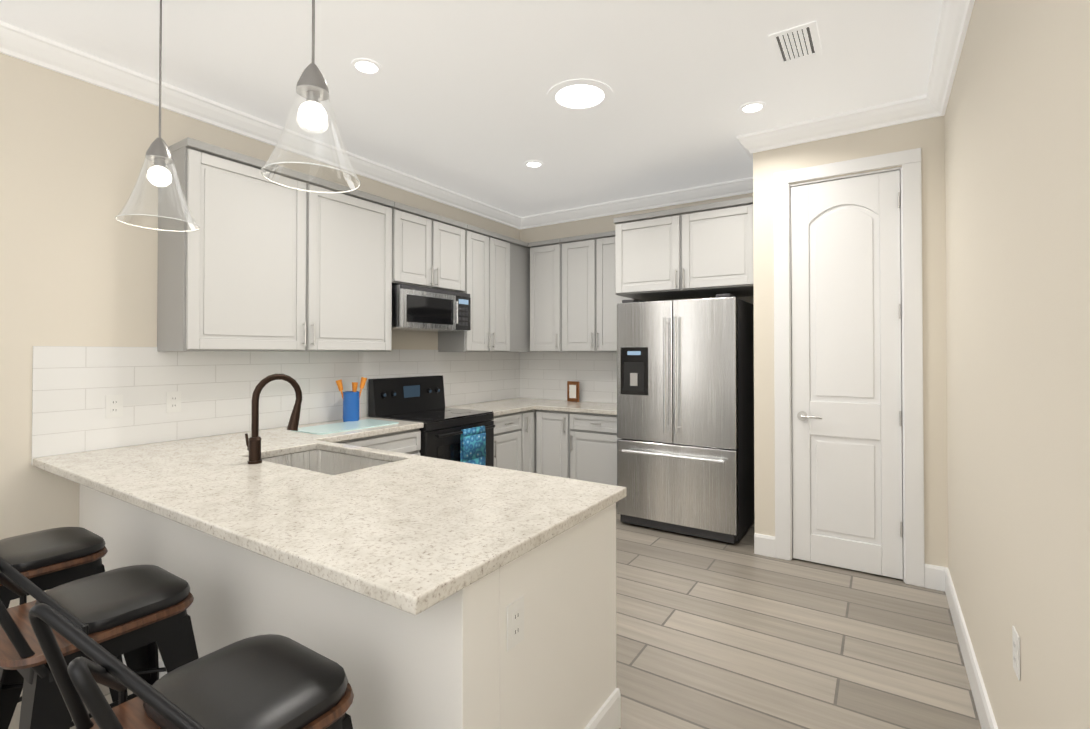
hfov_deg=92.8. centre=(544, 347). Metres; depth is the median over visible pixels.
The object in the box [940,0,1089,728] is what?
wall
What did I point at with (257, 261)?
upper cabinet
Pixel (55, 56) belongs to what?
crown molding
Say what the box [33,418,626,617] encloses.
countertop
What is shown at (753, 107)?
recessed light
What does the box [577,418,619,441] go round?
base cabinet
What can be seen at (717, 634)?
floor
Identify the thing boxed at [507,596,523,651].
outlet
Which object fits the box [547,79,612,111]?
recessed light
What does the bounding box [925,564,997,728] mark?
baseboard
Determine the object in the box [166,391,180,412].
outlet
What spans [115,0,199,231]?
pendant light
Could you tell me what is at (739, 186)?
crown molding
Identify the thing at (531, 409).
countertop
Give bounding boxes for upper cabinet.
[157,137,320,351]
[321,179,396,351]
[397,202,468,292]
[438,225,512,351]
[513,238,529,351]
[528,231,645,351]
[614,197,753,301]
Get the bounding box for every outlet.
[106,394,122,417]
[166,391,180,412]
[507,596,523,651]
[1012,626,1019,679]
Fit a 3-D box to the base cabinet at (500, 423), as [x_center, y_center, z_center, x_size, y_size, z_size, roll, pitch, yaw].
[-0.571,0.999,4.726,0.618,0.830,0.532,0,-1,33]
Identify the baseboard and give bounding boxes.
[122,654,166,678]
[584,688,620,728]
[754,533,774,557]
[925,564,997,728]
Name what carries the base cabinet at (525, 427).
on the floor
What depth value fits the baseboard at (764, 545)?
3.48 m
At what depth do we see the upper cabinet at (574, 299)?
5.00 m
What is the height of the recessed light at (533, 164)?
0.008 m
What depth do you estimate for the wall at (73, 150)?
2.57 m
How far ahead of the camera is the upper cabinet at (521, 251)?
5.24 m
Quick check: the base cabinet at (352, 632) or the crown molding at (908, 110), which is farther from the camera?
the crown molding at (908, 110)
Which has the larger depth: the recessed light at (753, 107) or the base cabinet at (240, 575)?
the recessed light at (753, 107)
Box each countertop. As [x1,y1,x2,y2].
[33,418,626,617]
[445,398,616,425]
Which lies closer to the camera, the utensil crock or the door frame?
the door frame
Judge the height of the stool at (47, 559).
0.917 m
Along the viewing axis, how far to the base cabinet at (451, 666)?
1.42 m
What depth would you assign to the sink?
2.75 m
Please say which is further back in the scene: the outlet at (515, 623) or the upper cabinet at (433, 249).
the upper cabinet at (433, 249)
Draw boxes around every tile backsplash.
[31,346,518,464]
[519,352,616,402]
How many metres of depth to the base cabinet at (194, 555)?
1.90 m
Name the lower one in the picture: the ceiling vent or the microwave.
the microwave
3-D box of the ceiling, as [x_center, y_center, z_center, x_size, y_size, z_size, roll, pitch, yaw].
[-1.473,-1.506,1.931,5.420,0.100,7.990,0,-1,33]
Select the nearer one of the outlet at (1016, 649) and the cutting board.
the outlet at (1016, 649)
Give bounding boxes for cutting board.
[290,419,398,434]
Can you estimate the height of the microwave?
0.316 m
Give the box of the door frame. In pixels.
[773,148,924,586]
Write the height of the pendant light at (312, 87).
0.973 m
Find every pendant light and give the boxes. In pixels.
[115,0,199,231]
[261,0,360,192]
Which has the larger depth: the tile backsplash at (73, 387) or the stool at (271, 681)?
the tile backsplash at (73, 387)
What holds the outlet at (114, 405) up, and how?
attached to the tile backsplash at (73, 387)
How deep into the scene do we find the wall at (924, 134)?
3.21 m
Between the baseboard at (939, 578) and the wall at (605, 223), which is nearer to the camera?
the baseboard at (939, 578)
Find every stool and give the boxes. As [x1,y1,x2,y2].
[0,527,127,702]
[0,557,198,728]
[28,603,353,728]
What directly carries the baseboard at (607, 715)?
attached to the base cabinet at (451, 666)
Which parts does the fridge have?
panel, handle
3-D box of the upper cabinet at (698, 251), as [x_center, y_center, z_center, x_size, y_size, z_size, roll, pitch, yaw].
[1.242,-0.754,4.312,1.126,0.637,0.784,0,-1,33]
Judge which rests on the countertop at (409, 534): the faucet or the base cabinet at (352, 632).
the faucet
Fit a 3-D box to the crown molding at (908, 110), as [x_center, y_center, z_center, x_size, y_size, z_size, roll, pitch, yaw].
[1.759,-1.388,3.296,1.023,0.108,0.088,0,-1,33]
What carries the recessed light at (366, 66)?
in the ceiling
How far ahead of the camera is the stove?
4.06 m
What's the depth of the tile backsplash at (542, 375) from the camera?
5.42 m
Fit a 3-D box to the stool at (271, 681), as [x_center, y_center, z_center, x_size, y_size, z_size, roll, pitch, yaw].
[-0.659,0.916,1.034,0.468,0.917,0.524,0,-1,33]
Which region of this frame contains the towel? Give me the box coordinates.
[460,426,485,465]
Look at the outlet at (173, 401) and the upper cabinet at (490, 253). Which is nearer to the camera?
the outlet at (173, 401)
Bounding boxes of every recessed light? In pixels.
[351,58,381,74]
[524,160,542,167]
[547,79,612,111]
[739,101,765,113]
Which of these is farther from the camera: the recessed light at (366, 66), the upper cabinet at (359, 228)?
the upper cabinet at (359, 228)
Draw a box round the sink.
[265,446,392,473]
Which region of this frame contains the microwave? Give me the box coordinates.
[392,284,470,331]
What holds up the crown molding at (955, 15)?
attached to the wall at (1004, 142)
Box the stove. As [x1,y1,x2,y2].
[368,375,494,466]
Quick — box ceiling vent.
[768,21,821,65]
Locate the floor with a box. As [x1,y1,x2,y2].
[8,509,980,728]
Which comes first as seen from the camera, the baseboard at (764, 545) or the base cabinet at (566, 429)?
the baseboard at (764, 545)
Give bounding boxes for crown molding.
[0,21,523,229]
[524,177,752,228]
[737,95,923,155]
[924,0,974,118]
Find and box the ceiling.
[0,0,942,216]
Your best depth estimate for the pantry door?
3.26 m
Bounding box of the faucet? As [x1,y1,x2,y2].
[241,374,304,465]
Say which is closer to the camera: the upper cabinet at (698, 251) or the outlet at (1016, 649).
the outlet at (1016, 649)
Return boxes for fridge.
[617,294,754,543]
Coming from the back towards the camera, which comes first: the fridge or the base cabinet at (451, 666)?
the fridge
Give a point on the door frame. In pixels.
(909, 161)
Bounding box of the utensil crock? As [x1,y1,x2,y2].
[336,377,366,421]
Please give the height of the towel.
0.414 m
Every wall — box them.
[0,53,519,607]
[520,194,747,301]
[748,116,943,566]
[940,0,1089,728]
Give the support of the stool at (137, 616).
on the floor
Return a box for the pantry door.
[791,170,902,579]

